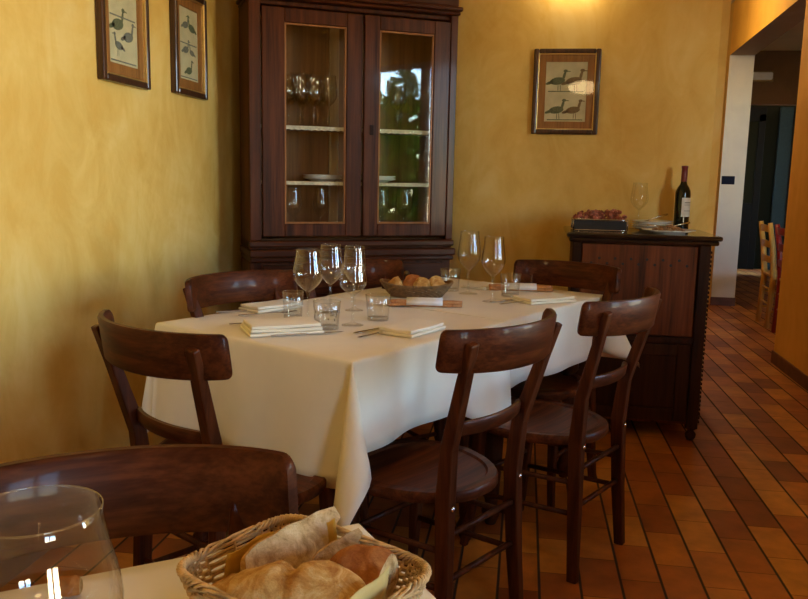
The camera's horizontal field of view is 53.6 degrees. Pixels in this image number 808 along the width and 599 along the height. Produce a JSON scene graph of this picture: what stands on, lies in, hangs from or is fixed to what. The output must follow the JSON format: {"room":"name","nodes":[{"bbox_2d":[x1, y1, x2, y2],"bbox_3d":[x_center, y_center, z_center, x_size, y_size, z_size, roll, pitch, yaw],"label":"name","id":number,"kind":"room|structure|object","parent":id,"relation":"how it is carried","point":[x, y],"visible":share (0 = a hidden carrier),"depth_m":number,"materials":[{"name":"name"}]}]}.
{"room":"restaurant","nodes":[
{"label":"restaurant","id":0,"kind":"room"},
{"bbox_2d":[0,0,241,462],"bbox_3d":[-1.475,-0.409,0.788,0.200,2.950,7.620,2,9,8],"label":"wall","id":1,"kind":"structure","parent":0,"point":[114,196],"depth_m":2.77,"materials":[{"name":"paint"}]},
{"bbox_2d":[0,439,182,587],"bbox_3d":[-1.393,1.006,1.028,0.014,0.085,7.500,2,9,8],"label":"baseboard","id":2,"kind":"structure","parent":1,"relation":"attached to","point":[9,568],"depth_m":2.42,"materials":[{"name":"brown tile"}]},
{"bbox_2d":[95,0,150,89],"bbox_3d":[-1.021,-1.023,2.915,0.030,0.470,0.356,2,9,8],"label":"framed print","id":3,"kind":"object","parent":1,"relation":"attached to","point":[122,26],"visible":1,"depth_m":2.93,"materials":[{"name":"brown wood"}]},
{"bbox_2d":[169,0,207,99],"bbox_3d":[-0.934,-1.109,3.484,0.030,0.440,0.338,2,9,8],"label":"framed print","id":4,"kind":"object","parent":1,"relation":"attached to","point":[187,18],"visible":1,"depth_m":3.49,"materials":[{"name":"brown wood"}]},
{"bbox_2d":[0,269,807,598],"bbox_3d":[2.718,0.649,4.590,7.900,0.120,16.400,2,9,8],"label":"floor","id":5,"kind":"structure","parent":0,"point":[721,513],"depth_m":2.96,"materials":[{"name":"ceramic"}]},
{"bbox_2d":[0,444,297,560],"bbox_3d":[-0.288,0.660,0.802,0.481,0.884,0.541,-3,10,-26],"label":"bistro chair","id":6,"kind":"object","parent":5,"relation":"on","point":[163,488],"visible":0.85,"depth_m":0.98,"materials":[{"name":"brown wood"}]},
{"bbox_2d":[91,309,334,566],"bbox_3d":[-0.465,0.467,2.039,0.481,0.884,0.541,8,11,39],"label":"bistro chair","id":7,"kind":"object","parent":5,"relation":"on","point":[199,359],"visible":0.52,"depth_m":1.78,"materials":[{"name":"brown wood"}]},
{"bbox_2d":[183,269,371,535],"bbox_3d":[-0.425,0.370,2.680,0.541,0.884,0.481,8,11,38],"label":"bistro chair","id":8,"kind":"object","parent":5,"relation":"on","point":[211,289],"visible":0.25,"depth_m":2.79,"materials":[{"name":"brown wood"}]},
{"bbox_2d":[192,417,475,552],"bbox_3d":[-0.216,0.452,2.622,0.770,0.745,0.770,8,11,36],"label":"dining table","id":9,"kind":"object","parent":5,"relation":"on","point":[465,441],"visible":0.08,"depth_m":2.65,"materials":[{"name":"brown wood"}]},
{"bbox_2d":[142,296,510,526],"bbox_3d":[-0.224,0.296,2.519,0.986,0.426,0.962,8,11,36],"label":"tablecloth","id":10,"kind":"object","parent":9,"relation":"on","point":[326,401],"visible":0.71,"depth_m":2.23,"materials":[{"name":"fabric"}]},
{"bbox_2d":[215,309,246,312],"bbox_3d":[-0.531,0.037,2.730,0.222,0.006,0.014,-3,9,-23],"label":"table knife","id":11,"kind":"object","parent":10,"relation":"on","point":[220,311],"visible":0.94,"depth_m":2.70,"materials":[{"name":"metal"}]},
{"bbox_2d":[238,310,296,315],"bbox_3d":[-0.453,0.044,2.663,0.198,0.008,0.020,-3,10,-24],"label":"fork","id":12,"kind":"object","parent":10,"relation":"on","point":[293,310],"visible":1,"depth_m":2.66,"materials":[{"name":"metal"}]},
{"bbox_2d":[239,299,302,312],"bbox_3d":[-0.464,0.021,2.794,0.111,0.021,0.200,9,12,41],"label":"folded napkin","id":13,"kind":"object","parent":10,"relation":"on","point":[281,304],"visible":0.99,"depth_m":2.76,"materials":[{"name":"fabric"}]},
{"bbox_2d":[240,316,323,336],"bbox_3d":[-0.366,0.080,2.395,0.220,0.031,0.151,-2,9,-22],"label":"folded napkin","id":14,"kind":"object","parent":10,"relation":"on","point":[304,324],"visible":1,"depth_m":2.35,"materials":[{"name":"fabric"}]},
{"bbox_2d":[271,331,342,336],"bbox_3d":[-0.281,0.100,2.348,0.222,0.006,0.014,-2,9,-21],"label":"table knife","id":15,"kind":"object","parent":10,"relation":"on","point":[291,334],"visible":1,"depth_m":2.33,"materials":[{"name":"metal"}]},
{"bbox_2d":[293,248,322,290],"bbox_3d":[-0.305,-0.045,2.545,0.096,0.233,0.096,2,9,8],"label":"wine glass","id":16,"kind":"object","parent":10,"relation":"on","point":[297,248],"visible":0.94,"depth_m":2.53,"materials":[{"name":"clear glass"}]},
{"bbox_2d":[339,263,366,294],"bbox_3d":[-0.160,-0.015,2.502,0.086,0.193,0.086,2,9,8],"label":"wine glass","id":17,"kind":"object","parent":10,"relation":"on","point":[342,263],"visible":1,"depth_m":2.49,"materials":[{"name":"clear glass"}]},
{"bbox_2d":[353,328,378,333],"bbox_3d":[-0.074,0.089,2.448,0.014,0.006,0.222,9,11,40],"label":"table knife","id":18,"kind":"object","parent":10,"relation":"on","point":[374,329],"visible":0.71,"depth_m":2.40,"materials":[{"name":"metal"}]},
{"bbox_2d":[357,331,382,337],"bbox_3d":[-0.067,0.096,2.376,0.020,0.008,0.198,8,11,39],"label":"fork","id":19,"kind":"object","parent":10,"relation":"on","point":[380,331],"visible":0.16,"depth_m":2.34,"materials":[{"name":"metal"}]},
{"bbox_2d":[377,318,445,337],"bbox_3d":[0.024,0.086,2.438,0.126,0.021,0.200,7,10,32],"label":"folded napkin","id":20,"kind":"object","parent":10,"relation":"on","point":[411,328],"visible":0.99,"depth_m":2.40,"materials":[{"name":"fabric"}]},
{"bbox_2d":[236,0,462,303],"bbox_3d":[-0.282,-0.528,4.079,1.083,2.240,0.350,-2,9,-19],"label":"tall cabinet","id":21,"kind":"object","parent":5,"relation":"on","point":[362,47],"visible":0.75,"depth_m":3.99,"materials":[{"name":"brown wood"}]},
{"bbox_2d":[303,177,341,181],"bbox_3d":[-0.416,-0.613,4.087,0.200,0.018,0.200,2,9,8],"label":"plate","id":22,"kind":"object","parent":21,"relation":"on","point":[308,178],"visible":0.85,"depth_m":4.03,"materials":[{"name":"white ceramic"}]},
{"bbox_2d":[303,176,340,177],"bbox_3d":[-0.416,-0.621,4.086,0.200,0.018,0.200,2,9,8],"label":"plate","id":23,"kind":"object","parent":22,"relation":"on","point":[303,176],"visible":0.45,"depth_m":4.00,"materials":[{"name":"white ceramic"}]},
{"bbox_2d":[303,174,341,176],"bbox_3d":[-0.416,-0.628,4.085,0.200,0.018,0.200,2,9,8],"label":"plate","id":24,"kind":"object","parent":23,"relation":"on","point":[303,174],"visible":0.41,"depth_m":4.00,"materials":[{"name":"white ceramic"}]},
{"bbox_2d":[261,128,429,135],"bbox_3d":[-0.288,-0.858,4.065,0.999,0.012,0.228,-2,9,-19],"label":"shelf","id":25,"kind":"object","parent":21,"relation":"attached to","point":[289,131],"depth_m":4.09,"materials":[{"name":"brown wood"}]},
{"bbox_2d":[262,235,442,239],"bbox_3d":[-0.299,-0.320,4.148,0.999,0.012,0.228,-2,9,-19],"label":"shelf","id":26,"kind":"object","parent":21,"relation":"attached to","point":[298,237],"depth_m":4.09,"materials":[{"name":"brown wood"}]},
{"bbox_2d":[361,178,395,182],"bbox_3d":[-0.143,-0.622,4.183,0.200,0.018,0.200,2,9,8],"label":"plate","id":27,"kind":"object","parent":21,"relation":"on","point":[380,180],"visible":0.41,"depth_m":4.12,"materials":[{"name":"white ceramic"}]},
{"bbox_2d":[299,258,444,505],"bbox_3d":[-0.122,0.307,3.136,0.481,0.884,0.541,-5,10,-34],"label":"bistro chair","id":28,"kind":"object","parent":5,"relation":"on","point":[376,269],"visible":0.3,"depth_m":3.27,"materials":[{"name":"brown wood"}]},
{"bbox_2d":[350,308,561,598],"bbox_3d":[0.104,0.462,2.149,0.541,0.884,0.481,8,11,40],"label":"bistro chair","id":29,"kind":"object","parent":5,"relation":"on","point":[445,473],"visible":0.84,"depth_m":2.04,"materials":[{"name":"brown wood"}]},
{"bbox_2d":[434,363,578,524],"bbox_3d":[0.247,0.368,3.232,0.770,0.745,0.740,8,11,36],"label":"dining table","id":30,"kind":"object","parent":5,"relation":"on","point":[494,443],"visible":0.16,"depth_m":2.83,"materials":[{"name":"brown wood"}]},
{"bbox_2d":[327,277,639,387],"bbox_3d":[0.332,0.154,3.234,0.974,0.347,0.937,7,10,34],"label":"tablecloth","id":31,"kind":"object","parent":30,"relation":"on","point":[570,348],"visible":0.48,"depth_m":3.03,"materials":[{"name":"fabric"}]},
{"bbox_2d":[380,278,453,297],"bbox_3d":[0.048,-0.045,3.115,0.293,0.065,0.180,1,9,2],"label":"bread basket","id":32,"kind":"object","parent":31,"relation":"on","point":[401,291],"visible":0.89,"depth_m":3.06,"materials":[{"name":"brown wicker"}]},
{"bbox_2d":[388,276,402,288],"bbox_3d":[-0.035,-0.062,3.120,0.063,0.057,0.071,-1,9,-13],"label":"bread piece","id":33,"kind":"object","parent":32,"relation":"in","point":[396,280],"visible":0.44,"depth_m":3.10,"materials":[{"name":"beige food"}]},
{"bbox_2d":[403,274,419,287],"bbox_3d":[0.031,-0.066,3.116,0.068,0.059,0.072,5,10,25],"label":"bread piece","id":34,"kind":"object","parent":32,"relation":"in","point":[410,279],"visible":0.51,"depth_m":3.10,"materials":[{"name":"brown food"}]},
{"bbox_2d":[413,277,430,291],"bbox_3d":[0.068,-0.057,3.087,0.069,0.055,0.063,7,11,35],"label":"bread piece","id":35,"kind":"object","parent":32,"relation":"in","point":[420,281],"visible":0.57,"depth_m":3.07,"materials":[{"name":"beige food"}]},
{"bbox_2d":[429,276,444,290],"bbox_3d":[0.129,-0.061,3.087,0.066,0.060,0.065,-1,9,-13],"label":"bread piece","id":36,"kind":"object","parent":32,"relation":"in","point":[435,280],"visible":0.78,"depth_m":3.07,"materials":[{"name":"beige food"}]},
{"bbox_2d":[387,297,461,306],"bbox_3d":[0.075,0.009,2.894,0.272,0.032,0.062,1,9,2],"label":"pack","id":37,"kind":"object","parent":31,"relation":"on","point":[410,301],"visible":1,"depth_m":2.87,"materials":[{"name":"white paper"}]},
{"bbox_2d":[461,281,501,289],"bbox_3d":[0.339,-0.060,3.437,0.121,0.014,0.170,8,11,36],"label":"folded napkin","id":38,"kind":"object","parent":31,"relation":"on","point":[482,285],"visible":0.75,"depth_m":3.40,"materials":[{"name":"fabric"}]},
{"bbox_2d":[490,299,512,302],"bbox_3d":[0.420,0.001,3.065,0.222,0.006,0.016,-4,10,-32],"label":"table knife","id":39,"kind":"object","parent":31,"relation":"on","point":[506,299],"visible":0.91,"depth_m":3.03,"materials":[{"name":"metal"}]},
{"bbox_2d":[489,283,552,291],"bbox_3d":[0.488,-0.053,3.353,0.264,0.032,0.062,2,9,3],"label":"pack","id":40,"kind":"object","parent":31,"relation":"on","point":[507,286],"visible":1,"depth_m":3.33,"materials":[{"name":"white paper"}]},
{"bbox_2d":[511,293,575,304],"bbox_3d":[0.536,-0.004,3.072,0.220,0.021,0.126,-4,10,-30],"label":"folded napkin","id":41,"kind":"object","parent":31,"relation":"on","point":[532,299],"visible":1,"depth_m":3.04,"materials":[{"name":"fabric"}]},
{"bbox_2d":[460,287,661,583],"bbox_3d":[0.521,0.399,2.618,0.541,0.884,0.481,8,11,38],"label":"bistro chair","id":42,"kind":"object","parent":5,"relation":"on","point":[570,427],"visible":0.89,"depth_m":2.48,"materials":[{"name":"brown wood"}]},
{"bbox_2d":[511,259,621,506],"bbox_3d":[0.559,0.307,3.228,0.481,0.884,0.541,8,11,36],"label":"bistro chair","id":43,"kind":"object","parent":5,"relation":"on","point":[558,387],"visible":0.44,"depth_m":3.27,"materials":[{"name":"brown wood"}]},
{"bbox_2d":[563,226,722,440],"bbox_3d":[1.147,0.143,4.046,0.700,0.980,0.565,3,9,9],"label":"sideboard","id":44,"kind":"object","parent":5,"relation":"on","point":[666,387],"visible":0.69,"depth_m":3.77,"materials":[{"name":"brown wood"}]},
{"bbox_2d":[571,217,627,231],"bbox_3d":[0.966,-0.374,3.969,0.267,0.058,0.177,2,9,8],"label":"wire tray","id":45,"kind":"object","parent":44,"relation":"on","point":[606,224],"visible":0.79,"depth_m":3.89,"materials":[{"name":"black metal"}]},
{"bbox_2d":[572,209,626,220],"bbox_3d":[0.968,-0.416,3.964,0.254,0.072,0.156,2,9,8],"label":"grapes","id":46,"kind":"object","parent":45,"relation":"on","point":[589,214],"visible":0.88,"depth_m":3.93,"materials":[{"name":"red food"}]},
{"bbox_2d":[631,226,651,230],"bbox_3d":[1.246,-0.356,4.021,0.200,0.018,0.200,2,9,8],"label":"plate","id":47,"kind":"object","parent":44,"relation":"on","point":[639,228],"visible":0.27,"depth_m":3.99,"materials":[{"name":"white ceramic"}]},
{"bbox_2d":[632,224,657,227],"bbox_3d":[1.247,-0.366,4.019,0.200,0.018,0.200,2,9,8],"label":"plate","id":48,"kind":"object","parent":47,"relation":"on","point":[643,226],"visible":0.38,"depth_m":3.95,"materials":[{"name":"white ceramic"}]},
{"bbox_2d":[632,222,672,225],"bbox_3d":[1.247,-0.377,4.017,0.200,0.018,0.200,2,9,8],"label":"plate","id":49,"kind":"object","parent":48,"relation":"on","point":[637,223],"visible":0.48,"depth_m":3.95,"materials":[{"name":"white ceramic"}]},
{"bbox_2d":[632,219,672,223],"bbox_3d":[1.247,-0.387,4.016,0.200,0.018,0.200,2,9,8],"label":"plate","id":50,"kind":"object","parent":49,"relation":"on","point":[637,220],"visible":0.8,"depth_m":3.98,"materials":[{"name":"white ceramic"}]},
{"bbox_2d":[646,213,667,220],"bbox_3d":[1.247,-0.405,4.011,0.160,0.055,0.038,1,9,-4],"label":"serving spoon","id":51,"kind":"object","parent":50,"relation":"on","point":[667,213],"visible":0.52,"depth_m":4.02,"materials":[{"name":"metal"}]},
{"bbox_2d":[642,228,695,233],"bbox_3d":[1.269,-0.327,3.837,0.250,0.018,0.250,2,9,8],"label":"plate","id":52,"kind":"object","parent":44,"relation":"on","point":[647,229],"visible":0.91,"depth_m":3.76,"materials":[{"name":"white ceramic"}]},
{"bbox_2d":[652,225,684,230],"bbox_3d":[1.269,-0.342,3.837,0.138,0.034,0.136,-4,10,-32],"label":"antipasti","id":53,"kind":"object","parent":52,"relation":"on","point":[670,227],"visible":0.89,"depth_m":3.80,"materials":[{"name":"brown food"}]},
{"bbox_2d":[647,224,667,227],"bbox_3d":[1.238,-0.345,3.821,0.166,0.029,0.038,1,9,-4],"label":"serving spoon","id":54,"kind":"object","parent":53,"relation":"on","point":[647,224],"visible":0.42,"depth_m":3.81,"materials":[{"name":"metal"}]},
{"bbox_2d":[673,166,690,228],"bbox_3d":[1.426,-0.519,4.091,0.076,0.327,0.077,2,9,8],"label":"wine bottle","id":55,"kind":"object","parent":44,"relation":"on","point":[683,192],"visible":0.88,"depth_m":4.07,"materials":[{"name":"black glass"}]},
{"bbox_2d":[755,221,776,327],"bbox_3d":[3.325,-0.218,6.957,0.449,0.904,0.418,3,9,12],"label":"chair","id":56,"kind":"object","parent":5,"relation":"on","point":[772,273],"visible":0.71,"depth_m":6.87,"materials":[{"name":"brown wood"}]},
{"bbox_2d":[771,224,784,332],"bbox_3d":[3.222,-0.138,6.421,0.449,0.904,0.418,3,9,10],"label":"chair","id":57,"kind":"object","parent":5,"relation":"on","point":[779,232],"visible":0.41,"depth_m":6.58,"materials":[{"name":"red paint"}]},
{"bbox_3d":[-0.246,0.759,0.609,0.770,0.745,0.770,-3,10,-27],"label":"dining table","id":58,"kind":"object","parent":5,"relation":"on","visible":0},
{"bbox_2d":[0,524,435,598],"bbox_3d":[-0.224,0.551,0.543,1.062,0.333,0.989,-3,10,-27],"label":"tablecloth","id":59,"kind":"object","parent":58,"relation":"on","point":[156,580],"visible":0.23,"depth_m":0.91,"materials":[{"name":"fabric"}]},
{"bbox_2d":[0,485,123,598],"bbox_3d":[-0.278,0.261,0.613,0.121,0.213,0.121,2,9,8],"label":"wine glass","id":60,"kind":"object","parent":59,"relation":"on","point":[98,495],"visible":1,"depth_m":0.62,"materials":[{"name":"clear glass"}]},
{"bbox_2d":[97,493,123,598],"bbox_3d":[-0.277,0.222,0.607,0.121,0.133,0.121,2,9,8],"label":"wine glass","id":61,"kind":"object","parent":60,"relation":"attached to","point":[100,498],"depth_m":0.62,"materials":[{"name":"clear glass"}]},
{"bbox_2d":[51,575,82,596],"bbox_3d":[-0.368,0.312,0.875,0.034,0.022,0.026,-1,9,-14],"label":"bread chunk","id":62,"kind":"object","parent":59,"relation":"on","point":[65,586],"visible":1,"depth_m":0.87,"materials":[{"name":"brown food"}]},
{"bbox_2d":[176,514,431,598],"bbox_3d":[-0.101,0.303,0.815,0.226,0.072,0.189,8,11,36],"label":"bread basket","id":63,"kind":"object","parent":59,"relation":"on","point":[196,587],"visible":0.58,"depth_m":0.84,"materials":[{"name":"wicker"}]},
{"bbox_2d":[212,573,236,591],"bbox_3d":[-0.170,0.304,0.823,0.080,0.040,0.054,-7,12,-43],"label":"paper liner","id":64,"kind":"object","parent":63,"relation":"in","point":[222,584],"visible":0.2,"depth_m":0.81,"materials":[{"name":"orange paper"}]},
{"bbox_2d":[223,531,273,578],"bbox_3d":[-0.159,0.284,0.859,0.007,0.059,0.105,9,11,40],"label":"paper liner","id":65,"kind":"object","parent":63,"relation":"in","point":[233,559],"visible":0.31,"depth_m":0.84,"materials":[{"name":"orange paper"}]},
{"bbox_2d":[240,506,339,570],"bbox_3d":[-0.117,0.274,0.851,0.047,0.077,0.134,8,11,37],"label":"bread piece","id":66,"kind":"object","parent":63,"relation":"in","point":[296,543],"visible":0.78,"depth_m":0.84,"materials":[{"name":"beige food"}]},
{"bbox_2d":[226,560,365,598],"bbox_3d":[-0.103,0.281,0.768,0.140,0.061,0.076,2,9,2],"label":"bread piece","id":67,"kind":"object","parent":63,"relation":"in","point":[315,579],"visible":0.92,"depth_m":0.75,"materials":[{"name":"food"}]},
{"bbox_2d":[326,518,336,542],"bbox_3d":[-0.092,0.272,0.885,0.065,0.072,0.007,8,11,36],"label":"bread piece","id":68,"kind":"object","parent":63,"relation":"in","point":[331,526],"visible":0.24,"depth_m":0.87,"materials":[{"name":"food"}]},
{"bbox_2d":[311,528,362,560],"bbox_3d":[-0.070,0.272,0.844,0.065,0.049,0.028,-6,11,-38],"label":"bread piece","id":69,"kind":"object","parent":63,"relation":"in","point":[353,537],"visible":0.5,"depth_m":0.84,"materials":[{"name":"beige food"}]},
{"bbox_2d":[329,544,398,598],"bbox_3d":[-0.045,0.273,0.812,0.070,0.054,0.064,5,10,25],"label":"bread piece","id":70,"kind":"object","parent":63,"relation":"in","point":[368,562],"visible":0.62,"depth_m":0.80,"materials":[{"name":"brown food"}]},
{"bbox_2d":[350,565,389,598],"bbox_3d":[-0.043,0.295,0.753,0.022,0.077,0.095,8,11,36],"label":"paper liner","id":71,"kind":"object","parent":63,"relation":"in","point":[377,588],"visible":1,"depth_m":0.76,"materials":[{"name":"beige paper"}]},
{"bbox_2d":[449,0,730,377],"bbox_3d":[0.336,-0.929,4.432,2.682,2.950,0.200,2,9,8],"label":"wall","id":72,"kind":"structure","parent":0,"point":[663,62],"depth_m":4.23,"materials":[{"name":"paint"}]},
{"bbox_2d":[531,48,601,134],"bbox_3d":[0.852,-1.093,4.211,0.345,0.438,0.030,2,9,8],"label":"framed print","id":73,"kind":"object","parent":72,"relation":"attached to","point":[566,82],"visible":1,"depth_m":4.21,"materials":[{"name":"brown wood"}]},
{"bbox_2d":[708,2,754,304],"bbox_3d":[3.492,-1.631,9.448,0.230,2.950,3.200,2,9,8],"label":"wall","id":74,"kind":"structure","parent":0,"point":[739,68],"depth_m":7.91,"materials":[{"name":"paint"}]},
{"bbox_2d":[710,297,735,305],"bbox_3d":[3.223,0.020,8.093,0.241,0.085,0.015,2,9,8],"label":"baseboard","id":75,"kind":"structure","parent":74,"relation":"attached to","point":[720,301],"depth_m":8.09,"materials":[{"name":"brown wood"}]},
{"bbox_2d":[721,176,734,184],"bbox_3d":[3.208,-1.180,7.917,0.124,0.082,0.013,2,9,8],"label":"light switch","id":76,"kind":"object","parent":74,"relation":"attached to","point":[725,179],"visible":1,"depth_m":7.91,"materials":[{"name":"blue plastic"}]},
{"bbox_2d":[731,0,803,50],"bbox_3d":[2.780,-2.385,4.126,7.900,0.120,16.400,2,9,8],"label":"ceiling","id":77,"kind":"structure","parent":0,"point":[792,39],"depth_m":9.75,"materials":[{"name":"paint"}]},
{"bbox_2d":[751,105,795,268],"bbox_3d":[5.167,-1.753,11.628,2.100,2.600,0.200,2,9,8],"label":"door frame","id":78,"kind":"structure","parent":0,"point":[773,111],"depth_m":11.50,"materials":[{"name":"black wood"}]},
{"bbox_2d":[737,107,766,268],"bbox_3d":[4.872,-1.587,11.494,0.450,2.300,0.060,2,9,8],"label":"door","id":79,"kind":"structure","parent":78,"relation":"in","point":[757,122],"depth_m":11.46,"materials":[{"name":"black paint"}]},
{"bbox_2d":[767,107,795,269],"bbox_3d":[5.589,-1.556,11.389,0.620,2.300,0.060,2,9,8],"label":"door","id":80,"kind":"structure","parent":78,"relation":"in","point":[787,114],"depth_m":11.35,"materials":[{"name":"blue paint"}]},
{"bbox_2d":[751,50,801,105],"bbox_3d":[3.899,-1.843,10.888,7.600,2.950,0.200,2,9,8],"label":"wall","id":81,"kind":"structure","parent":0,"point":[783,91],"depth_m":10.47,"materials":[{"name":"brown paint"}]},
{"bbox_2d":[753,71,773,81],"bbox_3d":[4.672,-2.920,10.461,0.320,0.140,0.090,2,9,8],"label":"wall light","id":82,"kind":"object","parent":81,"relation":"attached to","point":[758,76],"visible":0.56,"depth_m":10.43,"materials":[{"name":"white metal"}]},
{"bbox_2d":[774,0,807,375],"bbox_3d":[1.906,-0.365,0.958,0.200,2.950,8.958,3,9,10],"label":"wall","id":83,"kind":"structure","parent":0,"point":[791,335],"depth_m":5.17,"materials":[{"name":"orange paint"}]},
{"bbox_2d":[730,0,805,54],"bbox_3d":[3.003,-2.418,6.414,0.230,0.498,2.668,3,9,12],"label":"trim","id":84,"kind":"structure","parent":83,"relation":"attached to","point":[756,24],"depth_m":6.68,"materials":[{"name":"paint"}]},
{"bbox_2d":[771,350,807,390],"bbox_3d":[2.240,0.668,3.727,0.012,0.085,3.763,3,9,9],"label":"baseboard","id":85,"kind":"structure","parent":83,"relation":"attached to","point":[794,373],"depth_m":5.13,"materials":[{"name":"brown wood"}]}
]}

